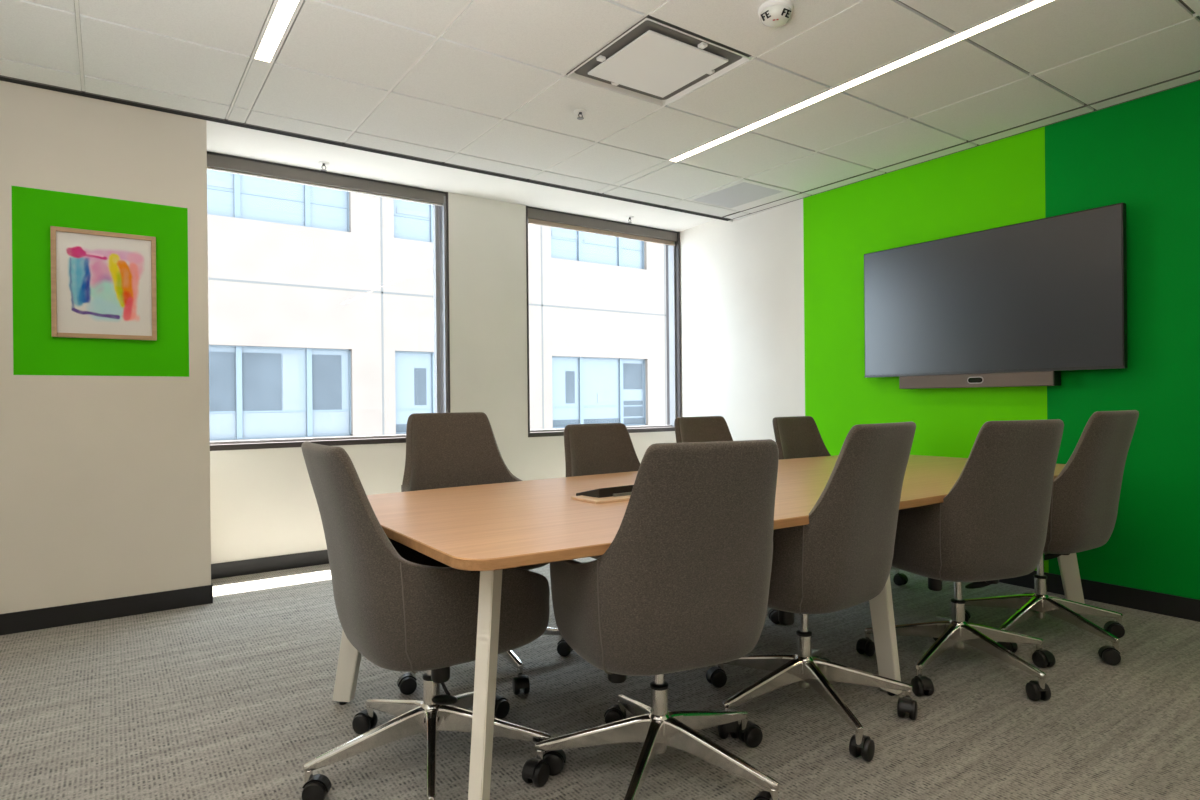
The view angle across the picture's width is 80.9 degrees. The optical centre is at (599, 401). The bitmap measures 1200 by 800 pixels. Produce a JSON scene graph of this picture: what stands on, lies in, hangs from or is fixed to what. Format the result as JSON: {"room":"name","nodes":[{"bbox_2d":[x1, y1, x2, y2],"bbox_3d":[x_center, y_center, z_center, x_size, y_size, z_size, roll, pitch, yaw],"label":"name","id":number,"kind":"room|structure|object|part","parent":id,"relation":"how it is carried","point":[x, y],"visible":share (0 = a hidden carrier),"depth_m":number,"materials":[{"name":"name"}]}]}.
{"room":"conference room","nodes":[
{"label":"conference room","id":0,"kind":"room"},
{"bbox_2d":[0,81,210,613],"bbox_3d":[-3.334,-0.216,3.505,2.357,2.671,0.776,-1,0,-35],"label":"wall","id":1,"kind":"structure","parent":0,"point":[105,443],"depth_m":3.58,"materials":[{"name":"beige paint"}]},
{"bbox_2d":[50,226,156,340],"bbox_3d":[-2.517,-0.590,3.583,0.437,0.542,0.032,-1,0,-35],"label":"framed picture","id":2,"kind":"object","parent":1,"relation":"attached to","point":[103,284],"visible":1,"depth_m":3.58,"materials":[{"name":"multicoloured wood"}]},
{"bbox_2d":[65,243,145,323],"bbox_3d":[-2.513,-0.594,3.584,0.336,0.383,0.001,-1,0,-35],"label":"painting","id":3,"kind":"object","parent":2,"relation":"attached to","point":[103,284],"depth_m":3.58},
{"bbox_2d":[0,550,328,634],"bbox_3d":[-1.641,1.052,4.568,6.330,0.100,0.603,-1,0,-35],"label":"baseboard","id":4,"kind":"structure","parent":1,"relation":"attached to","point":[50,617],"depth_m":3.69,"materials":[{"name":"black rubber"}]},
{"bbox_2d":[210,192,681,563],"bbox_3d":[-0.864,-0.392,5.597,4.493,2.971,0.180,-1,0,-35],"label":"wall","id":5,"kind":"structure","parent":0,"point":[263,503],"depth_m":5.37,"materials":[{"name":"white paint"}]},
{"bbox_2d":[318,161,328,170],"bbox_3d":[-1.815,-1.542,4.627,0.068,0.051,0.068,-1,0,-35],"label":"sprinkler","id":6,"kind":"object","parent":5,"relation":"attached to","point":[323,163],"visible":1,"depth_m":4.62,"materials":[{"name":"white metal"}]},
{"bbox_2d":[207,151,445,205],"bbox_3d":[-1.925,-1.516,4.804,1.819,0.100,0.074,-1,0,-35],"label":"roller shade","id":7,"kind":"object","parent":5,"relation":"attached to","point":[215,161],"visible":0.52,"depth_m":4.79,"materials":[{"name":"grey fabric"}]},
{"bbox_2d":[210,192,449,450],"bbox_3d":[-1.936,-0.631,4.846,1.833,1.871,0.184,-1,0,-35],"label":"window","id":8,"kind":"structure","parent":5,"relation":"in","point":[440,213],"depth_m":5.30,"materials":[{"name":"brown metal"}]},
{"bbox_2d":[206,120,732,231],"bbox_3d":[-1.626,-1.583,4.613,6.450,0.172,0.930,-1,0,-35],"label":"ceiling","id":9,"kind":"structure","parent":5,"relation":"attached to","point":[222,138],"depth_m":4.92,"materials":[{"name":"white paint"}]},
{"bbox_2d":[526,206,681,436],"bbox_3d":[0.034,-0.651,6.224,1.646,1.871,0.184,-1,0,-35],"label":"window","id":10,"kind":"structure","parent":5,"relation":"in","point":[673,293],"depth_m":6.64,"materials":[{"name":"brown metal"}]},
{"bbox_2d":[528,206,676,245],"bbox_3d":[0.055,-1.524,6.190,1.624,0.124,0.074,-1,0,-35],"label":"roller shade","id":11,"kind":"object","parent":10,"relation":"attached to","point":[538,216],"visible":0.83,"depth_m":6.12,"materials":[{"name":"grey fabric"}]},
{"bbox_3d":[0.074,-1.580,6.162,1.624,0.013,0.006,-1,0,-35],"label":"trim","id":12,"kind":"part","parent":11,"relation":"part of","materials":[{"name":"grey"}]},
{"bbox_2d":[0,557,1199,799],"bbox_3d":[0.057,1.148,2.334,6.750,0.120,6.570,-1,0,-35],"label":"floor","id":13,"kind":"structure","parent":0,"point":[230,697],"depth_m":2.45,"materials":[{"name":"carpet"}]},
{"bbox_2d":[301,441,565,799],"bbox_3d":[-0.516,0.603,2.104,0.717,0.980,0.766,-1,0,-35],"label":"chair","id":14,"kind":"object","parent":13,"relation":"on","point":[404,609],"visible":0.91,"depth_m":1.87,"materials":[{"name":"fabric"}]},
{"bbox_3d":[-0.663,0.957,2.006,0.340,0.103,0.043,-1,0,-31],"label":"leg","id":15,"kind":"part","parent":14,"relation":"part of","materials":[{"name":"silver metal"}]},
{"bbox_3d":[-0.644,0.957,2.226,0.340,0.103,0.043,-1,0,41],"label":"leg","id":16,"kind":"part","parent":14,"relation":"part of","materials":[{"name":"silver metal"}]},
{"bbox_3d":[-0.460,0.956,1.919,0.043,0.103,0.340,-1,0,-13],"label":"leg","id":17,"kind":"part","parent":14,"relation":"part of","materials":[{"name":"silver metal"}]},
{"bbox_3d":[-0.445,0.749,1.966,0.052,0.059,0.052,-1,0,-35],"label":"tension knob","id":18,"kind":"part","parent":14,"relation":"part of","materials":[{"name":"black plastic"}]},
{"bbox_3d":[-0.445,0.792,1.996,0.084,0.137,0.134,-1,0,-22],"label":"height lever","id":19,"kind":"part","parent":14,"relation":"part of","materials":[{"name":"black plastic"}]},
{"bbox_3d":[-0.428,0.955,2.276,0.043,0.103,0.340,-1,0,23],"label":"leg","id":20,"kind":"part","parent":14,"relation":"part of","materials":[{"name":"silver metal"}]},
{"bbox_3d":[-0.315,0.954,2.086,0.340,0.103,0.043,-1,0,5],"label":"leg","id":21,"kind":"part","parent":14,"relation":"part of","materials":[{"name":"silver metal"}]},
{"bbox_2d":[397,412,572,694],"bbox_3d":[-0.486,0.570,2.899,0.767,1.039,0.740,-1,0,-35],"label":"chair","id":22,"kind":"object","parent":13,"relation":"on","point":[457,449],"visible":0.22,"depth_m":3.12,"materials":[{"name":"grey fabric"}]},
{"bbox_3d":[-0.391,0.954,2.775,0.043,0.103,0.340,-1,0,-35],"label":"leg","id":23,"kind":"part","parent":22,"relation":"part of","materials":[{"name":"silver metal"}]},
{"bbox_3d":[-0.319,0.953,2.983,0.340,0.103,0.043,-1,0,-17],"label":"leg","id":24,"kind":"part","parent":22,"relation":"part of","materials":[{"name":"silver metal"}]},
{"bbox_2d":[564,423,639,558],"bbox_3d":[0.174,0.599,3.374,0.732,0.972,0.706,-1,0,-35],"label":"chair","id":25,"kind":"object","parent":13,"relation":"on","point":[601,448],"visible":0.09,"depth_m":3.57,"materials":[{"name":"grey fabric"}]},
{"bbox_2d":[522,439,778,799],"bbox_3d":[0.186,0.592,2.050,0.740,0.988,0.735,-1,0,-35],"label":"chair","id":26,"kind":"object","parent":13,"relation":"on","point":[682,583],"visible":0.99,"depth_m":1.77,"materials":[{"name":"grey fabric"}]},
{"bbox_3d":[-0.017,0.951,2.022,0.340,0.103,0.043,-1,0,1],"label":"leg","id":27,"kind":"part","parent":26,"relation":"part of","materials":[{"name":"silver metal"}]},
{"bbox_3d":[0.047,0.737,1.934,0.052,0.059,0.052,-1,0,-23],"label":"tension knob","id":28,"kind":"part","parent":26,"relation":"part of","materials":[{"name":"black plastic"}]},
{"bbox_3d":[0.116,0.950,2.198,0.043,0.103,0.340,-1,0,-17],"label":"leg","id":29,"kind":"part","parent":26,"relation":"part of","materials":[{"name":"silver metal"}]},
{"bbox_3d":[0.110,0.950,1.840,0.043,0.103,0.340,-1,0,19],"label":"leg","id":30,"kind":"part","parent":26,"relation":"part of","materials":[{"name":"silver metal"}]},
{"bbox_3d":[0.325,0.948,2.126,0.340,0.103,0.043,-1,0,-35],"label":"leg","id":31,"kind":"part","parent":26,"relation":"part of","materials":[{"name":"silver metal"}]},
{"bbox_3d":[0.321,0.948,1.905,0.340,0.103,0.043,-1,0,37],"label":"leg","id":32,"kind":"part","parent":26,"relation":"part of","materials":[{"name":"silver metal"}]},
{"bbox_2d":[333,455,1084,799],"bbox_3d":[0.754,0.713,3.074,3.452,0.735,1.410,-1,0,-35],"label":"conference table","id":33,"kind":"object","parent":13,"relation":"on","point":[488,529],"visible":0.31,"depth_m":2.25,"materials":[{"name":"brown wood"}]},
{"bbox_3d":[-0.871,0.737,2.553,0.203,0.694,0.046,-1,0,4],"label":"leg","id":34,"kind":"part","parent":33,"relation":"part of","materials":[{"name":"beige"}]},
{"bbox_3d":[-0.278,0.733,1.705,0.041,0.694,0.210,-1,0,12],"label":"leg","id":35,"kind":"part","parent":33,"relation":"part of","materials":[{"name":"beige"}]},
{"bbox_2d":[571,485,633,503],"bbox_3d":[0.108,0.329,2.624,0.430,0.046,0.200,-1,0,-35],"label":"hatch","id":36,"kind":"object","parent":33,"relation":"on","point":[619,493],"visible":0.55,"depth_m":2.52,"materials":[{"name":"brown wood"}]},
{"bbox_2d":[571,495,630,503],"bbox_3d":[0.118,0.347,2.610,0.430,0.009,0.165,-1,0,-35],"label":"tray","id":37,"kind":"object","parent":36,"relation":"on","point":[596,499],"depth_m":2.50,"materials":[{"name":"brown wood"}]},
{"bbox_3d":[0.097,0.328,2.656,0.362,0.045,0.135,-1,0,-35],"label":"lid","id":38,"kind":"part","parent":36,"relation":"part of","materials":[{"name":"black plastic"}]},
{"bbox_2d":[772,416,907,585],"bbox_3d":[1.382,0.584,4.216,0.747,0.977,0.716,-1,0,-35],"label":"chair","id":39,"kind":"object","parent":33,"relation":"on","point":[795,436],"visible":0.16,"depth_m":4.44,"materials":[{"name":"grey fabric"}]},
{"bbox_3d":[1.041,0.719,2.630,0.034,0.694,0.167,-1,0,-35],"label":"leg","id":40,"kind":"part","parent":33,"relation":"part of","materials":[{"name":"beige metal"}]},
{"bbox_3d":[2.315,0.706,3.520,0.191,0.694,0.041,-1,0,18],"label":"leg","id":41,"kind":"part","parent":33,"relation":"part of","materials":[{"name":"beige metal"}]},
{"bbox_2d":[674,416,778,623],"bbox_3d":[0.731,0.582,3.738,0.743,0.994,0.718,-1,0,-35],"label":"chair","id":42,"kind":"object","parent":13,"relation":"on","point":[699,428],"visible":0.05,"depth_m":3.99,"materials":[{"name":"grey fabric"}]},
{"bbox_2d":[706,421,917,760],"bbox_3d":[0.683,0.575,2.455,0.740,1.012,0.718,-1,0,-35],"label":"chair","id":43,"kind":"object","parent":13,"relation":"on","point":[842,559],"visible":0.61,"depth_m":2.21,"materials":[{"name":"grey fabric"}]},
{"bbox_3d":[0.576,0.945,2.584,0.340,0.103,0.043,0,0,43],"label":"leg","id":44,"kind":"part","parent":43,"relation":"part of","materials":[{"name":"silver metal"}]},
{"bbox_3d":[0.549,0.945,2.365,0.340,0.103,0.043,-1,0,-29],"label":"leg","id":45,"kind":"part","parent":43,"relation":"part of","materials":[{"name":"silver metal"}]},
{"bbox_3d":[0.619,0.707,2.339,0.052,0.059,0.052,-1,0,-40],"label":"tension knob","id":46,"kind":"part","parent":43,"relation":"part of","materials":[{"name":"black plastic"}]},
{"bbox_3d":[0.793,0.943,2.626,0.043,0.103,0.340,-1,0,25],"label":"leg","id":47,"kind":"part","parent":43,"relation":"part of","materials":[{"name":"silver metal"}]},
{"bbox_3d":[0.749,0.944,2.271,0.043,0.103,0.340,-1,0,-11],"label":"leg","id":48,"kind":"part","parent":43,"relation":"part of","materials":[{"name":"silver metal"}]},
{"bbox_3d":[0.900,0.942,2.433,0.340,0.103,0.043,-1,0,7],"label":"leg","id":49,"kind":"part","parent":43,"relation":"part of","materials":[{"name":"silver metal"}]},
{"bbox_2d":[856,419,1063,700],"bbox_3d":[1.412,0.571,2.802,0.718,1.006,0.709,-1,0,-35],"label":"chair","id":50,"kind":"object","parent":13,"relation":"on","point":[991,526],"visible":0.84,"depth_m":2.58,"materials":[{"name":"grey fabric"}]},
{"bbox_3d":[1.277,0.938,2.922,0.340,0.103,0.043,-1,0,31],"label":"leg","id":51,"kind":"part","parent":50,"relation":"part of","materials":[{"name":"silver metal"}]},
{"bbox_3d":[1.309,0.706,2.749,0.052,0.059,0.052,-1,0,-19],"label":"tension knob","id":52,"kind":"part","parent":50,"relation":"part of","materials":[{"name":"black plastic"}]},
{"bbox_3d":[1.296,0.938,2.702,0.340,0.103,0.043,-1,0,-41],"label":"leg","id":53,"kind":"part","parent":50,"relation":"part of","materials":[{"name":"silver metal"}]},
{"bbox_3d":[1.481,0.936,3.008,0.043,0.103,0.340,-1,0,13],"label":"leg","id":54,"kind":"part","parent":50,"relation":"part of","materials":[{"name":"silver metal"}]},
{"bbox_3d":[1.537,0.713,2.904,0.134,0.137,0.084,-1,0,-6],"label":"height lever","id":55,"kind":"part","parent":50,"relation":"part of","materials":[{"name":"black plastic"}]},
{"bbox_3d":[1.583,0.703,2.844,0.052,0.059,0.052,-1,0,-19],"label":"tension knob","id":56,"kind":"part","parent":50,"relation":"part of","materials":[{"name":"black plastic"}]},
{"bbox_3d":[1.512,0.936,2.652,0.043,0.103,0.340,-1,0,-23],"label":"leg","id":57,"kind":"part","parent":50,"relation":"part of","materials":[{"name":"silver metal"}]},
{"bbox_3d":[1.626,0.935,2.841,0.340,0.103,0.043,-1,0,-5],"label":"leg","id":58,"kind":"part","parent":50,"relation":"part of","materials":[{"name":"silver metal"}]},
{"bbox_2d":[964,410,1138,664],"bbox_3d":[1.966,0.554,3.171,0.682,1.029,0.701,-1,0,-35],"label":"chair","id":59,"kind":"object","parent":13,"relation":"on","point":[1085,496],"visible":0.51,"depth_m":2.93,"materials":[{"name":"grey fabric"}]},
{"bbox_3d":[1.852,0.932,3.310,0.340,0.103,0.043,-1,0,38],"label":"leg","id":60,"kind":"part","parent":59,"relation":"part of","materials":[{"name":"silver metal"}]},
{"bbox_3d":[1.845,0.932,3.089,0.340,0.103,0.043,-1,0,-34],"label":"leg","id":61,"kind":"part","parent":59,"relation":"part of","materials":[{"name":"silver metal"}]},
{"bbox_3d":[2.078,0.686,3.293,0.134,0.137,0.084,-1,0,-19],"label":"height lever","id":62,"kind":"part","parent":59,"relation":"part of","materials":[{"name":"black plastic"}]},
{"bbox_3d":[2.052,0.930,3.013,0.043,0.103,0.340,-1,0,-16],"label":"leg","id":63,"kind":"part","parent":59,"relation":"part of","materials":[{"name":"silver metal"}]},
{"bbox_3d":[2.188,0.929,3.187,0.340,0.103,0.043,-1,0,2],"label":"leg","id":64,"kind":"part","parent":59,"relation":"part of","materials":[{"name":"silver metal"}]},
{"bbox_2d":[0,0,1199,219],"bbox_3d":[0.163,-1.524,1.899,6.270,0.032,5.510,-1,0,-35],"label":"ceiling","id":65,"kind":"structure","parent":0,"point":[482,85],"depth_m":3.25,"materials":[{"name":"tile"}]},
{"bbox_2d":[253,0,303,63],"bbox_3d":[-0.255,-1.510,1.339,0.081,0.015,4.272,-1,0,-35],"label":"recessed light","id":66,"kind":"object","parent":65,"relation":"in","point":[284,12],"visible":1,"depth_m":2.83,"materials":[{"name":"white plastic"}]},
{"bbox_2d":[574,109,586,119],"bbox_3d":[-0.102,-1.491,3.665,0.068,0.037,0.068,-1,0,-35],"label":"sprinkler","id":67,"kind":"object","parent":65,"relation":"attached to","point":[577,111],"visible":1,"depth_m":3.66,"materials":[{"name":"white metal"}]},
{"bbox_2d":[566,18,751,105],"bbox_3d":[0.256,-1.554,3.182,0.600,0.096,0.600,-1,0,-35],"label":"ceiling vent","id":68,"kind":"object","parent":65,"relation":"in","point":[654,63],"visible":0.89,"depth_m":3.17,"materials":[{"name":"white metal"}]},
{"bbox_3d":[0.257,-1.511,3.182,0.452,0.010,0.452,-1,0,-35],"label":"plate","id":69,"kind":"part","parent":68,"relation":"part of","materials":[{"name":"white metal"}]},
{"bbox_2d":[685,178,799,210],"bbox_3d":[1.051,-1.531,5.225,0.592,0.022,0.594,-1,0,-35],"label":"ceiling vent","id":70,"kind":"object","parent":65,"relation":"in","point":[742,194],"visible":1,"depth_m":5.20,"materials":[{"name":"metal"}]},
{"bbox_2d":[758,0,792,26],"bbox_3d":[0.678,-1.487,2.716,0.132,0.058,0.132,-1,0,-35],"label":"fire alarm strobe","id":71,"kind":"object","parent":65,"relation":"attached to","point":[772,13],"visible":1,"depth_m":2.68,"materials":[{"name":"white plastic"}]},
{"bbox_2d":[668,0,1057,162],"bbox_3d":[1.682,-1.530,2.691,0.074,0.015,4.268,-1,0,-35],"label":"recessed light","id":72,"kind":"object","parent":65,"relation":"in","point":[1032,5],"visible":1,"depth_m":3.24,"materials":[{"name":"white plastic"}]},
{"bbox_2d":[680,80,1199,599],"bbox_3d":[2.637,-0.314,4.098,0.435,2.751,6.290,-1,0,-35],"label":"wall","id":73,"kind":"structure","parent":0,"point":[772,300],"depth_m":4.16,"materials":[{"name":"green paint"}]},
{"bbox_2d":[899,371,1060,388],"bbox_3d":[2.234,-0.125,4.209,0.102,0.083,0.909,-1,0,-35],"label":"bar","id":74,"kind":"object","parent":73,"relation":"attached to","point":[1039,378],"visible":1,"depth_m":4.12,"materials":[{"name":"grey plastic"}]},
{"bbox_2d":[864,203,1127,377],"bbox_3d":[2.251,-0.582,4.179,0.101,0.835,1.484,-1,0,-35],"label":"television","id":75,"kind":"object","parent":73,"relation":"attached to","point":[1050,293],"visible":1,"depth_m":4.01,"materials":[{"name":"black plastic"}]},
{"bbox_2d":[999,570,1199,621],"bbox_3d":[2.481,1.010,3.983,0.110,0.105,6.292,-1,0,-34],"label":"baseboard","id":76,"kind":"structure","parent":73,"relation":"attached to","point":[1139,599],"depth_m":3.62,"materials":[{"name":"black rubber"}]},
{"bbox_3d":[-2.681,-0.270,0.427,0.100,2.771,6.570,-1,0,-35],"label":"wall","id":77,"kind":"structure","parent":0,"visible":0},
{"bbox_2d":[0,77,729,220],"bbox_3d":[-1.452,-1.520,4.141,6.193,0.053,0.042,-1,0,-35],"label":"trim","id":78,"kind":"structure","parent":77,"relation":"attached to","point":[1,78],"depth_m":4.01,"materials":[{"name":"black metal"}]},
{"label":"outside","id":79,"kind":"structure","parent":0,"visible":0},
{"bbox_3d":[-8.797,9.254,21.435,70.000,0.200,34.700,-1,0,-35],"label":"ground","id":80,"kind":"structure","parent":79,"visible":0},
{"bbox_2d":[207,169,666,441],"bbox_3d":[-1.524,0.938,16.988,30.578,16.300,0.604,-1,0,-35],"label":"office building","id":81,"kind":"structure","parent":80,"relation":"on","point":[321,300],"depth_m":14.38,"materials":[{"name":"concrete"}]},
{"bbox_3d":[-7.109,0.456,12.873,0.800,0.460,0.006,-1,0,-35],"label":"panel","id":82,"kind":"part","parent":81,"relation":"part of","materials":[{"name":"white glass"}]},
{"bbox_2d":[209,352,235,411],"bbox_3d":[-7.002,-0.363,12.952,0.520,1.095,0.006,-1,0,-35],"label":"blind","id":83,"kind":"object","parent":81,"relation":"hanging from","point":[222,365],"depth_m":12.98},
{"bbox_3d":[-7.074,-4.010,12.923,0.871,0.120,0.006,-1,0,-35],"label":"interior panel","id":84,"kind":"part","parent":81,"relation":"part of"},
{"bbox_2d":[242,352,281,410],"bbox_3d":[-6.412,-0.369,13.365,0.680,1.095,0.006,-1,0,-35],"label":"blind","id":85,"kind":"object","parent":81,"relation":"hanging from","point":[261,371],"depth_m":13.36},
{"bbox_3d":[-6.291,-3.948,13.470,0.900,0.100,0.006,-1,0,-35],"label":"interior panel","id":86,"kind":"part","parent":81,"relation":"part of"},
{"bbox_3d":[-6.224,0.447,13.492,1.120,0.460,0.006,-1,0,-35],"label":"panel","id":87,"kind":"part","parent":81,"relation":"part of","materials":[{"name":"white glass"}]},
{"bbox_3d":[-6.316,-4.270,13.467,2.940,1.745,0.010,-1,0,-35],"label":"pane","id":88,"kind":"part","parent":81,"relation":"part of","materials":[{"name":"blue glass"}]},
{"bbox_3d":[-6.277,-0.165,13.471,2.940,1.745,0.010,-1,0,-35],"label":"pane","id":89,"kind":"part","parent":81,"relation":"part of","materials":[{"name":"blue glass"}]},
{"bbox_3d":[-5.994,-0.373,13.657,0.300,1.095,0.006,-1,0,-35],"label":"interior panel","id":90,"kind":"part","parent":81,"relation":"part of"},
{"bbox_2d":[312,354,341,409],"bbox_3d":[-5.445,-0.379,14.041,0.560,1.095,0.006,-1,0,-35],"label":"blind","id":91,"kind":"object","parent":81,"relation":"hanging from","point":[326,368],"depth_m":14.04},
{"bbox_3d":[-5.380,0.438,14.082,0.700,0.460,0.006,-1,0,-35],"label":"panel","id":92,"kind":"part","parent":81,"relation":"part of","materials":[{"name":"white glass"}]},
{"bbox_3d":[-3.977,0.569,15.063,0.800,0.170,0.006,-1,0,-35],"label":"panel","id":93,"kind":"part","parent":81,"relation":"part of","materials":[{"name":"glass"}]},
{"bbox_3d":[-3.186,-4.302,15.656,2.940,1.745,0.010,-1,0,-35],"label":"pane","id":94,"kind":"part","parent":81,"relation":"part of","materials":[{"name":"blue glass"}]},
{"bbox_3d":[-3.988,-4.041,15.082,0.763,0.120,0.006,-1,0,-35],"label":"interior panel","id":95,"kind":"part","parent":81,"relation":"part of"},
{"bbox_3d":[-3.147,-0.197,15.660,2.940,1.745,0.010,-1,0,-35],"label":"pane","id":96,"kind":"part","parent":81,"relation":"part of","materials":[{"name":"blue glass"}]},
{"bbox_3d":[-3.863,-0.315,15.148,0.260,0.795,0.006,-1,0,-35],"label":"interior panel","id":97,"kind":"part","parent":81,"relation":"part of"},
{"bbox_3d":[-0.847,0.536,17.252,0.800,0.170,0.006,-1,0,-35],"label":"panel","id":98,"kind":"part","parent":81,"relation":"part of","materials":[{"name":"glass"}]},
{"bbox_3d":[-0.794,-4.074,17.316,0.918,0.120,0.006,-1,0,-35],"label":"interior panel","id":99,"kind":"part","parent":81,"relation":"part of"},
{"bbox_3d":[-0.733,-0.347,17.337,0.260,0.795,0.006,-1,0,-35],"label":"interior panel","id":100,"kind":"part","parent":81,"relation":"part of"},
{"bbox_3d":[-0.056,-4.334,17.846,2.940,1.745,0.010,-1,0,-35],"label":"pane","id":101,"kind":"part","parent":81,"relation":"part of","materials":[{"name":"blue glass"}]},
{"bbox_3d":[-0.017,-0.230,17.850,2.940,1.745,0.010,-1,0,-35],"label":"pane","id":102,"kind":"part","parent":81,"relation":"part of","materials":[{"name":"blue glass"}]},
{"bbox_3d":[-0.031,-4.012,17.849,0.900,0.100,0.006,-1,0,-35],"label":"interior panel","id":103,"kind":"part","parent":81,"relation":"part of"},
{"bbox_3d":[-0.009,-0.082,17.842,0.140,0.250,0.006,-1,0,-35],"label":"interior panel","id":104,"kind":"part","parent":81,"relation":"part of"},
{"bbox_3d":[0.037,0.527,17.871,1.120,0.170,0.006,-1,0,-35],"label":"panel","id":105,"kind":"part","parent":81,"relation":"part of","materials":[{"name":"glass"}]},
{"bbox_2d":[623,401,642,416],"bbox_3d":[0.862,0.189,18.450,0.660,0.410,0.006,-1,0,-35],"label":"blind","id":106,"kind":"object","parent":81,"relation":"hanging from","point":[630,408],"depth_m":18.45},
{"bbox_2d":[623,363,642,388],"bbox_3d":[0.854,-0.654,18.449,0.660,0.675,0.006,-1,0,-35],"label":"blind","id":107,"kind":"object","parent":81,"relation":"hanging from","point":[632,372],"depth_m":18.45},
{"bbox_3d":[0.881,0.519,18.462,0.700,0.170,0.006,-1,0,-35],"label":"panel","id":108,"kind":"part","parent":81,"relation":"part of","materials":[{"name":"glass"}]}
]}

